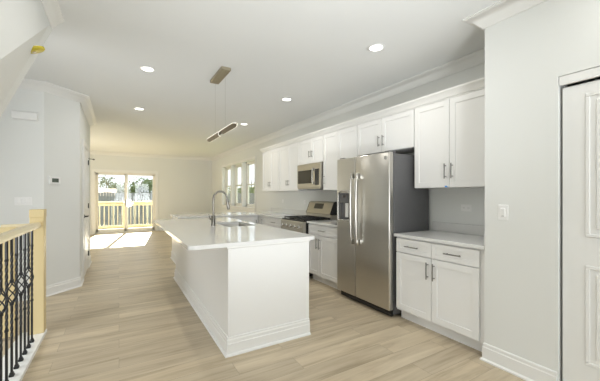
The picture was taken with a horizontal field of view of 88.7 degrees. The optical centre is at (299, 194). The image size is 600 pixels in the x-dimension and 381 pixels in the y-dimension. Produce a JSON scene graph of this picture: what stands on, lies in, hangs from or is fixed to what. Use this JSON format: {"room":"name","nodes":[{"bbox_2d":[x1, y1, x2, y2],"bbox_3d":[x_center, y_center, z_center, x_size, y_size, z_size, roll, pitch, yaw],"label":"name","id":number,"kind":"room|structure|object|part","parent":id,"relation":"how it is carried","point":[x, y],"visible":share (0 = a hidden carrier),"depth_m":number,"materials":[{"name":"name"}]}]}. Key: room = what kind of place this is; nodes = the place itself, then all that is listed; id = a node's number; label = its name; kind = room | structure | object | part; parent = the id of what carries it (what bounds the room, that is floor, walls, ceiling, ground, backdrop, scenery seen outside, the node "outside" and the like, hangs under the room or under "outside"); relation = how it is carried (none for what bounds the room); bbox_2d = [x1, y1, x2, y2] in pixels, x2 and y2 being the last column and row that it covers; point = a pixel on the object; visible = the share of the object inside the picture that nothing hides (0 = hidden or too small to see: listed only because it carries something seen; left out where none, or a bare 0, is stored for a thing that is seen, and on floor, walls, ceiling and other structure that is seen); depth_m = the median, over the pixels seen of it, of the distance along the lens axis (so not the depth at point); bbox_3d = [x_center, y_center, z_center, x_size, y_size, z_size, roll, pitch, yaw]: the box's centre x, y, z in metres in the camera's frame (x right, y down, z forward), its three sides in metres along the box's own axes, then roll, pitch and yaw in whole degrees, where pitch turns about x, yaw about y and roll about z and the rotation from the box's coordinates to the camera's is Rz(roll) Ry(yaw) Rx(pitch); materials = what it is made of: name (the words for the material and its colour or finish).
{"room":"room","nodes":[
{"label":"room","id":0,"kind":"room"},
{"bbox_2d":[0,0,51,116],"bbox_3d":[-0.591,0.184,-0.543,0.630,3.228,6.665,0,0,-31],"label":"wall","id":1,"kind":"structure","parent":0,"point":[24,24],"depth_m":1.84,"materials":[{"name":"paint"}]},
{"bbox_2d":[2,329,46,380],"bbox_3d":[-1.673,1.325,1.460,0.200,0.050,3.415,0,0,-31],"label":"trim","id":2,"kind":"structure","parent":1,"relation":"attached to","point":[20,372],"depth_m":2.46,"materials":[{"name":"paint"}]},
{"bbox_2d":[0,209,46,380],"bbox_3d":[-2.022,0.720,1.919,0.325,1.160,2.350,0,0,-31],"label":"stair railing","id":3,"kind":"object","parent":2,"relation":"on","point":[35,230],"visible":1,"depth_m":2.61,"materials":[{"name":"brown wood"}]},
{"bbox_3d":[-2.684,0.835,2.829,0.104,0.930,0.104,0,0,-31],"label":"newel post","id":4,"kind":"part","parent":3,"relation":"part of","materials":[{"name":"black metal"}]},
{"bbox_3d":[-2.627,0.297,2.851,0.210,0.045,0.068,0,0,-31],"label":"handrail","id":5,"kind":"part","parent":3,"relation":"part of","materials":[{"name":"brown wood"}]},
{"bbox_3d":[-1.917,0.282,1.952,0.068,0.045,2.110,0,0,-31],"label":"handrail","id":6,"kind":"part","parent":3,"relation":"part of","materials":[{"name":"brown wood"}]},
{"bbox_3d":[-2.478,0.757,2.904,0.104,1.085,0.104,0,0,-31],"label":"newel post","id":7,"kind":"part","parent":3,"relation":"part of","materials":[{"name":"brown wood"}]},
{"bbox_2d":[31,45,44,53],"bbox_3d":[-1.948,-1.082,2.243,0.134,0.114,0.139,0,0,-31],"label":"smoke detector","id":8,"kind":"object","parent":1,"relation":"attached to","point":[36,49],"visible":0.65,"depth_m":2.23,"materials":[{"name":"paint"}]},
{"bbox_2d":[40,0,63,28],"bbox_3d":[-0.284,-1.387,-0.362,0.083,0.085,6.665,0,0,-31],"label":"trim","id":9,"kind":"structure","parent":1,"relation":"attached to","point":[52,9],"depth_m":2.33,"materials":[{"name":"paint"}]},
{"bbox_2d":[0,88,89,288],"bbox_3d":[-4.351,0.750,4.632,1.810,4.360,2.200,0,0,-31],"label":"wall","id":10,"kind":"structure","parent":0,"point":[31,152],"depth_m":4.02,"materials":[{"name":"paint"}]},
{"bbox_2d":[14,197,32,204],"bbox_3d":[-3.479,0.083,3.863,0.174,0.105,0.011,0,0,-31],"label":"light switch","id":11,"kind":"object","parent":10,"relation":"attached to","point":[17,200],"visible":1,"depth_m":3.86,"materials":[{"name":"white plastic"}]},
{"bbox_2d":[11,110,37,120],"bbox_3d":[-3.459,-0.990,3.855,0.263,0.106,0.045,0,0,-31],"label":"door chime","id":12,"kind":"object","parent":10,"relation":"attached to","point":[20,115],"visible":1,"depth_m":3.84,"materials":[{"name":"white plastic"}]},
{"bbox_2d":[18,271,83,300],"bbox_3d":[-3.946,1.260,3.537,0.994,0.140,2.699,0,0,18],"label":"baseboard","id":13,"kind":"structure","parent":10,"relation":"attached to","point":[63,286],"depth_m":4.19,"materials":[{"name":"paint"}]},
{"bbox_2d":[49,177,60,183],"bbox_3d":[-3.266,-0.187,4.091,0.024,0.098,0.137,0,0,14],"label":"thermostat","id":14,"kind":"object","parent":10,"relation":"attached to","point":[52,180],"visible":1,"depth_m":4.08,"materials":[{"name":"white plastic"}]},
{"bbox_2d":[82,138,94,278],"bbox_3d":[-3.576,0.230,5.189,0.126,2.200,0.953,0,0,-31],"label":"door","id":15,"kind":"structure","parent":10,"relation":"in","point":[85,148],"depth_m":5.02,"materials":[{"name":"paint"}]},
{"bbox_3d":[-3.603,0.230,5.166,0.020,2.200,0.940,0,0,-31],"label":"casing","id":16,"kind":"part","parent":15,"relation":"part of","materials":[{"name":"paint"}]},
{"bbox_3d":[-3.611,0.274,5.161,0.037,2.088,0.740,0,0,-31],"label":"panel","id":17,"kind":"part","parent":15,"relation":"part of","materials":[{"name":"paint"}]},
{"bbox_2d":[90,154,211,230],"bbox_3d":[-5.968,0.000,10.841,5.630,2.860,0.140,0,0,-31],"label":"wall","id":18,"kind":"structure","parent":0,"point":[184,186],"depth_m":11.51,"materials":[{"name":"paint"}]},
{"bbox_2d":[91,169,157,234],"bbox_3d":[-6.081,0.240,10.757,2.030,2.180,0.150,0,0,-31],"label":"door","id":19,"kind":"structure","parent":18,"relation":"in","point":[94,172],"depth_m":10.71,"materials":[{"name":"paint"}]},
{"bbox_3d":[-6.464,0.280,10.581,0.940,2.000,0.035,0,0,-31],"label":"sash","id":20,"kind":"part","parent":19,"relation":"part of","materials":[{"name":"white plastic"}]},
{"bbox_3d":[-5.720,0.280,10.961,0.950,2.000,0.035,0,0,-31],"label":"sash","id":21,"kind":"part","parent":19,"relation":"part of","materials":[{"name":"white plastic"}]},
{"bbox_2d":[24,0,498,157],"bbox_3d":[-1.823,-1.480,4.027,5.850,0.100,16.090,0,0,-31],"label":"ceiling","id":22,"kind":"structure","parent":0,"point":[315,54],"depth_m":3.18,"materials":[{"name":"paint"}]},
{"bbox_2d":[139,66,155,71],"bbox_3d":[-1.729,-1.423,3.485,0.172,0.010,0.172,0,0,-31],"label":"recessed light","id":23,"kind":"object","parent":22,"relation":"in","point":[144,68],"visible":1,"depth_m":3.46,"materials":[{"name":"white"}]},
{"bbox_2d":[210,66,230,83],"label":"canopy","id":24,"kind":"object","parent":22,"relation":"hanging from","point":[220,75],"depth_m":3.60,"materials":[{"name":"beige metal"}]},
{"bbox_2d":[207,123,236,141],"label":"pendant light","id":25,"kind":"object","parent":22,"relation":"hanging from","point":[231,126],"depth_m":3.53,"materials":[{"name":"beige metal"}]},
{"bbox_2d":[281,97,291,100],"bbox_3d":[-0.201,-1.423,4.594,0.172,0.010,0.172,0,0,-31],"label":"recessed light","id":26,"kind":"object","parent":22,"relation":"in","point":[284,98],"visible":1,"depth_m":4.59,"materials":[{"name":"white"}]},
{"bbox_2d":[367,43,384,51],"bbox_3d":[0.740,-1.423,2.978,0.172,0.010,0.172,0,0,-31],"label":"recessed light","id":27,"kind":"object","parent":22,"relation":"in","point":[376,47],"visible":1,"depth_m":2.97,"materials":[{"name":"white plastic"}]},
{"bbox_2d":[2,231,525,380],"bbox_3d":[-1.823,1.390,4.027,5.850,0.120,16.090,0,0,-31],"label":"floor","id":28,"kind":"structure","parent":0,"point":[129,319],"depth_m":2.82,"materials":[{"name":"brown wood"}]},
{"bbox_2d":[170,216,258,263],"bbox_3d":[-1.527,0.889,6.628,2.252,0.882,0.901,0,0,-31],"label":"base cabinet","id":29,"kind":"object","parent":28,"relation":"on","point":[255,219],"visible":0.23,"depth_m":6.33,"materials":[{"name":"paint"}]},
{"bbox_3d":[-1.536,1.255,6.643,2.252,0.150,0.865,0,0,-31],"label":"trim","id":30,"kind":"part","parent":29,"relation":"part of","materials":[{"name":"paint"}]},
{"bbox_3d":[-2.464,0.889,6.079,0.020,0.882,0.835,0,0,-31],"label":"panel","id":31,"kind":"part","parent":29,"relation":"part of","materials":[{"name":"paint"}]},
{"bbox_2d":[170,208,305,218],"bbox_3d":[-1.245,0.381,6.160,2.242,0.131,2.162,0,0,-31],"label":"countertop","id":32,"kind":"structure","parent":29,"relation":"on","point":[279,213],"depth_m":6.38,"materials":[{"name":"white stone"}]},
{"bbox_3d":[-1.130,0.834,6.392,0.509,0.743,0.020,0,0,-31],"label":"door","id":33,"kind":"part","parent":29,"relation":"part of","materials":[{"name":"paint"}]},
{"bbox_2d":[173,224,310,357],"bbox_3d":[-0.946,0.878,3.916,0.858,0.903,2.797,0,0,-31],"label":"kitchen island","id":34,"kind":"object","parent":28,"relation":"on","point":[248,298],"visible":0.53,"depth_m":2.76,"materials":[{"name":"paint"}]},
{"bbox_3d":[-1.279,0.878,3.719,0.020,0.903,2.733,0,0,-31],"label":"panel","id":35,"kind":"part","parent":34,"relation":"part of","materials":[{"name":"paint"}]},
{"bbox_2d":[153,217,314,249],"bbox_3d":[-1.059,0.411,3.845,1.170,0.032,2.820,0,0,-31],"label":"island countertop","id":36,"kind":"structure","parent":34,"relation":"on","point":[193,233],"depth_m":3.11,"materials":[{"name":"white stone"}]},
{"bbox_2d":[208,190,229,225],"bbox_3d":[-1.042,0.171,3.948,0.277,0.448,0.062,0,0,-31],"label":"kitchen faucet","id":37,"kind":"object","parent":36,"relation":"on","point":[212,218],"visible":1,"depth_m":3.90,"materials":[{"name":"silver metal"}]},
{"bbox_3d":[-1.025,0.111,3.952,0.203,0.328,0.025,0,0,-28],"label":"spout","id":38,"kind":"part","parent":37,"relation":"part of","materials":[{"name":"silver metal"}]},
{"bbox_2d":[221,224,246,226],"bbox_3d":[-0.886,0.529,4.121,0.404,0.201,0.704,0,0,-31],"label":"sink","id":39,"kind":"object","parent":36,"relation":"in","point":[226,225],"visible":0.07,"depth_m":4.44,"materials":[{"name":"metal"}]},
{"bbox_3d":[-0.961,1.320,3.907,0.822,0.020,2.797,0,0,-31],"label":"shoe moulding","id":40,"kind":"part","parent":34,"relation":"part of","materials":[{"name":"paint"}]},
{"bbox_3d":[-0.954,1.255,3.911,0.806,0.150,2.765,0,0,-31],"label":"trim","id":41,"kind":"part","parent":34,"relation":"part of","materials":[{"name":"paint"}]},
{"bbox_3d":[-0.953,0.438,3.912,0.802,0.022,2.757,0,0,-31],"label":"cap trim","id":42,"kind":"part","parent":34,"relation":"part of","materials":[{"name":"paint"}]},
{"bbox_3d":[-0.250,0.878,2.751,0.770,0.903,0.020,0,0,-31],"label":"panel","id":43,"kind":"part","parent":34,"relation":"part of","materials":[{"name":"paint"}]},
{"bbox_2d":[259,216,265,224],"bbox_3d":[-0.544,0.889,6.526,0.662,0.882,0.305,0,0,-31],"label":"base cabinet","id":44,"kind":"object","parent":28,"relation":"on","point":[261,218],"visible":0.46,"depth_m":6.35,"materials":[{"name":"paint"}]},
{"bbox_2d":[265,217,280,227],"bbox_3d":[-0.242,0.889,6.013,0.662,0.882,0.875,0,0,-31],"label":"base cabinet","id":45,"kind":"object","parent":28,"relation":"on","point":[274,222],"visible":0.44,"depth_m":5.88,"materials":[{"name":"paint"}]},
{"bbox_2d":[281,201,336,275],"bbox_3d":[0.126,0.725,5.263,0.737,1.210,0.764,0,0,-31],"label":"gas range","id":46,"kind":"object","parent":28,"relation":"on","point":[316,210],"visible":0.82,"depth_m":5.15,"materials":[{"name":"silver metal"}]},
{"bbox_3d":[-0.125,0.520,5.115,0.050,0.190,0.764,0,0,-31],"label":"control panel","id":47,"kind":"part","parent":46,"relation":"part of","materials":[{"name":"metal"}]},
{"bbox_2d":[282,218,328,221],"bbox_3d":[0.103,0.425,5.250,0.530,0.020,0.764,0,0,-31],"label":"cooktop","id":48,"kind":"object","parent":46,"relation":"in","point":[283,219],"depth_m":5.04,"materials":[{"name":"black ceramic"}]},
{"bbox_3d":[0.379,0.378,5.412,0.150,0.075,0.764,0,0,-31],"label":"vent rail","id":49,"kind":"part","parent":46,"relation":"part of","materials":[{"name":"metal"}]},
{"bbox_2d":[308,223,340,290],"bbox_3d":[0.585,0.889,4.611,0.662,0.882,0.800,0,0,-31],"label":"base cabinet","id":50,"kind":"object","parent":28,"relation":"on","point":[323,249],"visible":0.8,"depth_m":4.46,"materials":[{"name":"paint"}]},
{"bbox_3d":[0.213,0.908,4.679,0.020,0.593,0.289,0,0,-31],"label":"door","id":51,"kind":"part","parent":50,"relation":"part of","materials":[{"name":"paint"}]},
{"bbox_2d":[307,220,336,226],"bbox_3d":[0.593,0.381,4.612,0.647,0.131,0.820,0,0,-31],"label":"countertop","id":52,"kind":"structure","parent":50,"relation":"on","point":[332,223],"depth_m":4.56,"materials":[{"name":"white stone"}]},
{"bbox_3d":[0.339,0.532,4.466,0.020,0.141,0.784,0,0,-31],"label":"drawer","id":53,"kind":"part","parent":50,"relation":"part of","materials":[{"name":"paint"}]},
{"bbox_3d":[0.414,0.908,4.339,0.020,0.593,0.489,0,0,-31],"label":"door","id":54,"kind":"part","parent":50,"relation":"part of","materials":[{"name":"paint"}]},
{"bbox_2d":[337,150,428,316],"bbox_3d":[0.977,0.427,3.815,0.722,1.806,0.910,0,0,-31],"label":"refrigerator","id":55,"kind":"object","parent":28,"relation":"on","point":[378,198],"visible":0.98,"depth_m":3.50,"materials":[{"name":"metal"}]},
{"bbox_3d":[0.562,0.140,3.924,0.026,0.400,0.256,0,0,-31],"label":"dispenser trim","id":56,"kind":"part","parent":55,"relation":"part of","materials":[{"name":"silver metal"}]},
{"bbox_3d":[0.587,0.045,3.939,0.048,0.120,0.220,0,0,-31],"label":"control panel","id":57,"kind":"part","parent":55,"relation":"part of","materials":[{"name":"grey plastic"}]},
{"bbox_3d":[0.608,0.393,3.919,0.068,1.705,0.356,0,0,-31],"label":"door","id":58,"kind":"part","parent":55,"relation":"part of","materials":[{"name":"metal"}]},
{"bbox_3d":[0.629,0.175,3.755,0.062,0.852,0.025,0,0,-31],"label":"handle","id":59,"kind":"part","parent":55,"relation":"part of","materials":[{"name":"metal"}]},
{"bbox_3d":[0.680,0.175,3.669,0.062,0.852,0.025,0,0,-31],"label":"handle","id":60,"kind":"part","parent":55,"relation":"part of","materials":[{"name":"metal"}]},
{"bbox_3d":[0.841,0.393,3.523,0.068,1.705,0.546,0,0,-31],"label":"door","id":61,"kind":"part","parent":55,"relation":"part of","materials":[{"name":"metal"}]},
{"bbox_2d":[396,237,484,351],"bbox_3d":[1.516,0.889,3.032,0.662,0.882,0.937,0,0,-31],"label":"base cabinet","id":62,"kind":"object","parent":28,"relation":"on","point":[440,288],"visible":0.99,"depth_m":2.82,"materials":[{"name":"paint"}]},
{"bbox_3d":[1.143,0.532,3.101,0.020,0.141,0.423,0,0,-31],"label":"drawer","id":63,"kind":"part","parent":62,"relation":"part of","materials":[{"name":"paint"}]},
{"bbox_3d":[1.143,0.908,3.101,0.020,0.593,0.423,0,0,-31],"label":"door","id":64,"kind":"part","parent":62,"relation":"part of","materials":[{"name":"paint"}]},
{"bbox_3d":[1.211,0.730,2.932,0.036,0.160,0.012,0,0,-31],"label":"handle","id":65,"kind":"part","parent":62,"relation":"part of","materials":[{"name":"silver metal"}]},
{"bbox_2d":[394,221,484,249],"bbox_3d":[1.522,0.381,3.038,0.647,0.131,0.942,0,0,-31],"label":"countertop","id":66,"kind":"structure","parent":62,"relation":"on","point":[464,235],"depth_m":3.12,"materials":[{"name":"white stone"}]},
{"bbox_3d":[1.367,0.532,2.722,0.020,0.141,0.445,0,0,-31],"label":"drawer","id":67,"kind":"part","parent":62,"relation":"part of","materials":[{"name":"paint"}]},
{"bbox_3d":[1.367,0.908,2.722,0.020,0.593,0.445,0,0,-31],"label":"door","id":68,"kind":"part","parent":62,"relation":"part of","materials":[{"name":"paint"}]},
{"bbox_2d":[212,63,484,229],"bbox_3d":[-0.639,0.000,7.523,0.180,2.860,11.270,0,0,-31],"label":"wall","id":69,"kind":"structure","parent":0,"point":[444,203],"depth_m":4.90,"materials":[{"name":"paint"}]},
{"bbox_2d":[222,163,230,207],"bbox_3d":[-2.446,-0.287,10.567,0.200,1.485,1.040,0,0,-31],"label":"window","id":70,"kind":"structure","parent":69,"relation":"in","point":[226,165],"depth_m":10.93,"materials":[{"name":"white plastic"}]},
{"bbox_3d":[-2.392,-0.297,10.599,0.075,1.325,0.950,0,0,-31],"label":"frame","id":71,"kind":"part","parent":70,"relation":"part of","materials":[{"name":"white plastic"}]},
{"bbox_2d":[231,160,241,209],"bbox_3d":[-1.920,-0.287,9.676,0.200,1.485,1.030,0,0,-31],"label":"window","id":72,"kind":"structure","parent":69,"relation":"in","point":[237,205],"depth_m":10.03,"materials":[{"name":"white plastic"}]},
{"bbox_3d":[-1.866,-0.297,9.707,0.075,1.325,0.940,0,0,-31],"label":"frame","id":73,"kind":"part","parent":72,"relation":"part of","materials":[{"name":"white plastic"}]},
{"bbox_2d":[242,156,255,210],"bbox_3d":[-1.392,-0.287,8.780,0.200,1.485,1.030,0,0,-31],"label":"window","id":74,"kind":"structure","parent":69,"relation":"in","point":[248,164],"depth_m":9.04,"materials":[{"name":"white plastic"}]},
{"bbox_3d":[-1.338,-0.297,8.811,0.075,1.325,0.940,0,0,-31],"label":"frame","id":75,"kind":"part","parent":74,"relation":"part of","materials":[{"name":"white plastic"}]},
{"bbox_3d":[-1.348,0.003,8.806,0.028,0.625,0.840,0,0,-31],"label":"sash","id":76,"kind":"part","parent":74,"relation":"part of","materials":[{"name":"white plastic"}]},
{"bbox_3d":[-1.322,-0.590,8.821,0.028,0.640,0.840,0,0,-31],"label":"sash","id":77,"kind":"part","parent":74,"relation":"part of","materials":[{"name":"clear glass"}]},
{"bbox_2d":[262,148,278,191],"bbox_3d":[-0.518,-0.512,6.757,0.382,0.885,0.843,0,0,-31],"label":"upper cabinet","id":78,"kind":"object","parent":69,"relation":"attached to","point":[270,159],"visible":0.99,"depth_m":6.66,"materials":[{"name":"paint"}]},
{"bbox_3d":[-0.750,-0.512,6.864,0.020,0.879,0.412,0,0,-31],"label":"door","id":79,"kind":"part","parent":78,"relation":"part of","materials":[{"name":"paint"}]},
{"bbox_3d":[-0.537,-0.512,6.503,0.020,0.879,0.415,0,0,-31],"label":"door","id":80,"kind":"part","parent":78,"relation":"part of","materials":[{"name":"paint"}]},
{"bbox_2d":[271,208,305,214],"bbox_3d":[-0.220,0.365,6.608,0.020,0.101,1.892,0,0,-31],"label":"backsplash","id":81,"kind":"structure","parent":69,"relation":"attached to","point":[280,210],"depth_m":6.60,"materials":[{"name":"white stone"}]},
{"bbox_2d":[279,143,314,190],"bbox_3d":[-0.094,-0.512,6.039,0.382,0.885,0.820,0,0,-31],"label":"upper cabinet","id":82,"kind":"object","parent":69,"relation":"attached to","point":[288,155],"visible":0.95,"depth_m":5.92,"materials":[{"name":"paint"}]},
{"bbox_3d":[-0.323,-0.512,6.140,0.020,0.879,0.402,0,0,-31],"label":"door","id":83,"kind":"part","parent":82,"relation":"part of","materials":[{"name":"paint"}]},
{"bbox_3d":[-0.117,-0.512,5.790,0.020,0.879,0.402,0,0,-31],"label":"door","id":84,"kind":"part","parent":82,"relation":"part of","materials":[{"name":"paint"}]},
{"bbox_2d":[299,136,322,164],"bbox_3d":[0.310,-0.744,5.353,0.382,0.423,0.768,0,0,-31],"label":"upper cabinet","id":85,"kind":"object","parent":69,"relation":"attached to","point":[311,150],"visible":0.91,"depth_m":5.24,"materials":[{"name":"paint"}]},
{"bbox_3d":[0.096,-0.744,5.429,0.020,0.417,0.410,0,0,-31],"label":"door","id":86,"kind":"part","parent":85,"relation":"part of","materials":[{"name":"paint"}]},
{"bbox_2d":[297,162,322,189],"bbox_3d":[0.286,-0.305,5.340,0.434,0.445,0.754,0,0,-31],"label":"microwave","id":87,"kind":"object","parent":85,"relation":"attached to","point":[309,176],"visible":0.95,"depth_m":5.19,"materials":[{"name":"metal"}]},
{"bbox_3d":[0.278,-0.289,5.023,0.005,0.268,0.115,0,0,-31],"label":"control panel","id":88,"kind":"part","parent":87,"relation":"part of","materials":[{"name":"black ceramic"}]},
{"bbox_3d":[0.290,-0.744,5.100,0.020,0.417,0.342,0,0,-31],"label":"door","id":89,"kind":"part","parent":85,"relation":"part of","materials":[{"name":"paint"}]},
{"bbox_2d":[323,126,357,189],"bbox_3d":[0.713,-0.512,4.669,0.382,0.885,0.816,0,0,-31],"label":"upper cabinet","id":90,"kind":"object","parent":69,"relation":"attached to","point":[337,145],"visible":0.57,"depth_m":4.67,"materials":[{"name":"paint"}]},
{"bbox_3d":[0.480,-0.512,4.778,0.020,0.879,0.380,0,0,-31],"label":"door","id":91,"kind":"part","parent":90,"relation":"part of","materials":[{"name":"paint"}]},
{"bbox_3d":[0.685,-0.512,4.429,0.020,0.879,0.420,0,0,-31],"label":"door","id":92,"kind":"part","parent":90,"relation":"part of","materials":[{"name":"paint"}]},
{"bbox_2d":[260,77,484,152],"bbox_3d":[0.554,-0.999,4.929,0.393,0.085,5.183,0,0,-31],"label":"trim","id":93,"kind":"structure","parent":69,"relation":"attached to","point":[478,84],"depth_m":3.61,"materials":[{"name":"paint"}]},
{"bbox_2d":[357,109,414,155],"bbox_3d":[1.163,-0.743,3.907,0.382,0.425,0.950,0,0,-31],"label":"upper cabinet","id":94,"kind":"object","parent":69,"relation":"attached to","point":[396,132],"visible":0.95,"depth_m":3.77,"materials":[{"name":"paint"}]},
{"bbox_3d":[0.913,-0.743,4.043,0.020,0.419,0.452,0,0,-31],"label":"door","id":95,"kind":"part","parent":94,"relation":"part of","materials":[{"name":"paint"}]},
{"bbox_3d":[1.153,-0.743,3.636,0.020,0.419,0.482,0,0,-31],"label":"door","id":96,"kind":"part","parent":94,"relation":"part of","materials":[{"name":"paint"}]},
{"bbox_2d":[415,89,484,188],"bbox_3d":[1.640,-0.512,3.098,0.382,0.885,0.925,0,0,-31],"label":"upper cabinet","id":97,"kind":"object","parent":69,"relation":"attached to","point":[449,133],"visible":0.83,"depth_m":3.03,"materials":[{"name":"paint"}]},
{"bbox_3d":[1.387,-0.512,3.239,0.020,0.879,0.415,0,0,-31],"label":"door","id":98,"kind":"part","parent":97,"relation":"part of","materials":[{"name":"paint"}]},
{"bbox_3d":[1.452,-0.235,3.075,0.036,0.150,0.012,0,0,-31],"label":"handle","id":99,"kind":"part","parent":97,"relation":"part of","materials":[{"name":"silver metal"}]},
{"bbox_3d":[1.488,-0.235,3.013,0.036,0.150,0.012,0,0,-31],"label":"handle","id":100,"kind":"part","parent":97,"relation":"part of","materials":[{"name":"silver metal"}]},
{"bbox_3d":[1.604,-0.512,2.871,0.020,0.879,0.431,0,0,-31],"label":"door","id":101,"kind":"part","parent":97,"relation":"part of","materials":[{"name":"paint"}]},
{"bbox_2d":[461,204,471,211],"bbox_3d":[1.765,0.143,3.259,0.008,0.072,0.118,0,0,-31],"label":"power outlet","id":102,"kind":"object","parent":69,"relation":"attached to","point":[463,207],"visible":1,"depth_m":3.25,"materials":[{"name":"white plastic"}]},
{"bbox_2d":[432,221,484,245],"bbox_3d":[1.534,0.365,3.045,0.617,0.101,0.942,0,0,-31],"label":"backsplash","id":103,"kind":"structure","parent":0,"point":[438,226],"depth_m":3.30,"materials":[{"name":"white tile"}]},
{"bbox_2d":[485,0,599,380],"bbox_3d":[3.052,-0.050,0.563,0.770,2.760,4.870,0,0,-31],"label":"wall","id":104,"kind":"structure","parent":0,"point":[527,52],"depth_m":2.21,"materials":[{"name":"paint"}]},
{"bbox_2d":[18,0,546,160],"bbox_3d":[-1.856,-1.380,4.014,5.480,0.100,15.800,0,0,-31],"label":"trim","id":105,"kind":"structure","parent":104,"relation":"attached to","point":[501,10],"depth_m":3.93,"materials":[{"name":"paint"}]},
{"bbox_2d":[498,205,507,219],"bbox_3d":[1.550,0.137,2.343,0.011,0.116,0.070,0,0,-31],"label":"light switch","id":106,"kind":"object","parent":104,"relation":"attached to","point":[502,209],"visible":1,"depth_m":2.34,"materials":[{"name":"white plastic"}]},
{"bbox_2d":[480,342,556,380],"bbox_3d":[1.612,1.260,2.281,0.086,0.140,0.500,0,0,-31],"label":"baseboard","id":107,"kind":"structure","parent":104,"relation":"attached to","point":[527,370],"depth_m":2.26,"materials":[{"name":"paint"}]},
{"bbox_2d":[559,66,599,380],"bbox_3d":[1.956,0.272,1.729,0.163,2.116,0.788,0,0,-31],"label":"door","id":108,"kind":"structure","parent":104,"relation":"in","point":[581,102],"depth_m":1.97,"materials":[{"name":"paint"}]},
{"label":"outside","id":109,"kind":"structure","parent":0,"visible":0},
{"bbox_2d":[98,205,151,228],"bbox_3d":[-11.701,2.055,39.536,100.000,0.050,100.000,0,0,-31],"label":"ground","id":110,"kind":"structure","parent":109,"point":[133,205],"depth_m":22.26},
{"bbox_2d":[98,188,115,219],"bbox_3d":[-20.391,0.755,24.545,9.800,2.550,6.000,0,0,-31],"label":"neighbor house","id":111,"kind":"structure","parent":110,"relation":"on","point":[100,190],"depth_m":25.44,"materials":[{"name":"grey"}]},
{"bbox_2d":[98,175,117,188],"bbox_3d":[-21.535,-0.064,34.365,1.703,4.193,2.330,0,0,14],"label":"tree","id":112,"kind":"object","parent":110,"relation":"on","point":[105,181],"visible":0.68,"depth_m":34.02,"materials":[{"name":"green plant"}]},
{"bbox_2d":[108,182,128,198],"bbox_3d":[-18.696,0.363,31.822,2.365,3.342,2.368,0,0,-31],"label":"tree","id":113,"kind":"object","parent":110,"relation":"on","point":[120,186],"visible":0.37,"depth_m":31.18,"materials":[{"name":"green plant"}]},
{"bbox_2d":[98,201,151,227],"bbox_3d":[-6.603,1.140,12.185,5.490,1.780,0.140,0,0,-31],"label":"deck railing","id":114,"kind":"object","parent":110,"relation":"on","point":[111,203],"visible":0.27,"depth_m":11.97,"materials":[{"name":"wood"}]},
{"bbox_3d":[-6.603,1.240,12.185,5.400,0.080,0.040,0,0,-31],"label":"rail","id":115,"kind":"part","parent":114,"relation":"part of","materials":[{"name":"wood"}]},
{"bbox_3d":[-6.603,0.388,12.185,5.400,0.085,0.040,0,0,-31],"label":"rail","id":116,"kind":"part","parent":114,"relation":"part of","materials":[{"name":"wood"}]},
{"bbox_3d":[-6.603,0.300,12.185,5.400,0.060,0.140,0,0,-31],"label":"rail","id":117,"kind":"part","parent":114,"relation":"part of","materials":[{"name":"wood"}]},
{"bbox_2d":[128,177,151,195],"bbox_3d":[-15.710,0.144,30.296,2.639,3.781,2.397,0,0,-31],"label":"tree","id":118,"kind":"object","parent":110,"relation":"on","point":[147,184],"visible":0.7,"depth_m":29.82,"materials":[{"name":"green plant"}]},
{"bbox_2d":[136,186,150,194],"bbox_3d":[-13.155,0.661,25.886,1.179,2.743,1.263,0,0,-31],"label":"bush","id":119,"kind":"object","parent":110,"relation":"on","point":[139,189],"visible":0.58,"depth_m":25.59,"materials":[{"name":"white plant"}]},
{"bbox_2d":[98,192,253,225],"bbox_3d":[-8.615,0.945,20.529,34.110,2.170,0.120,0,0,-31],"label":"fence","id":120,"kind":"object","parent":110,"relation":"on","point":[108,196],"visible":0.06,"depth_m":19.24,"materials":[{"name":"grey wood"}]},
{"bbox_2d":[238,181,253,203],"bbox_3d":[-4.208,0.329,26.036,3.407,3.411,3.285,0,0,17],"label":"tree","id":121,"kind":"object","parent":110,"relation":"on","point":[251,188],"visible":0.09,"depth_m":25.15,"materials":[{"name":"green plant"}]}
]}

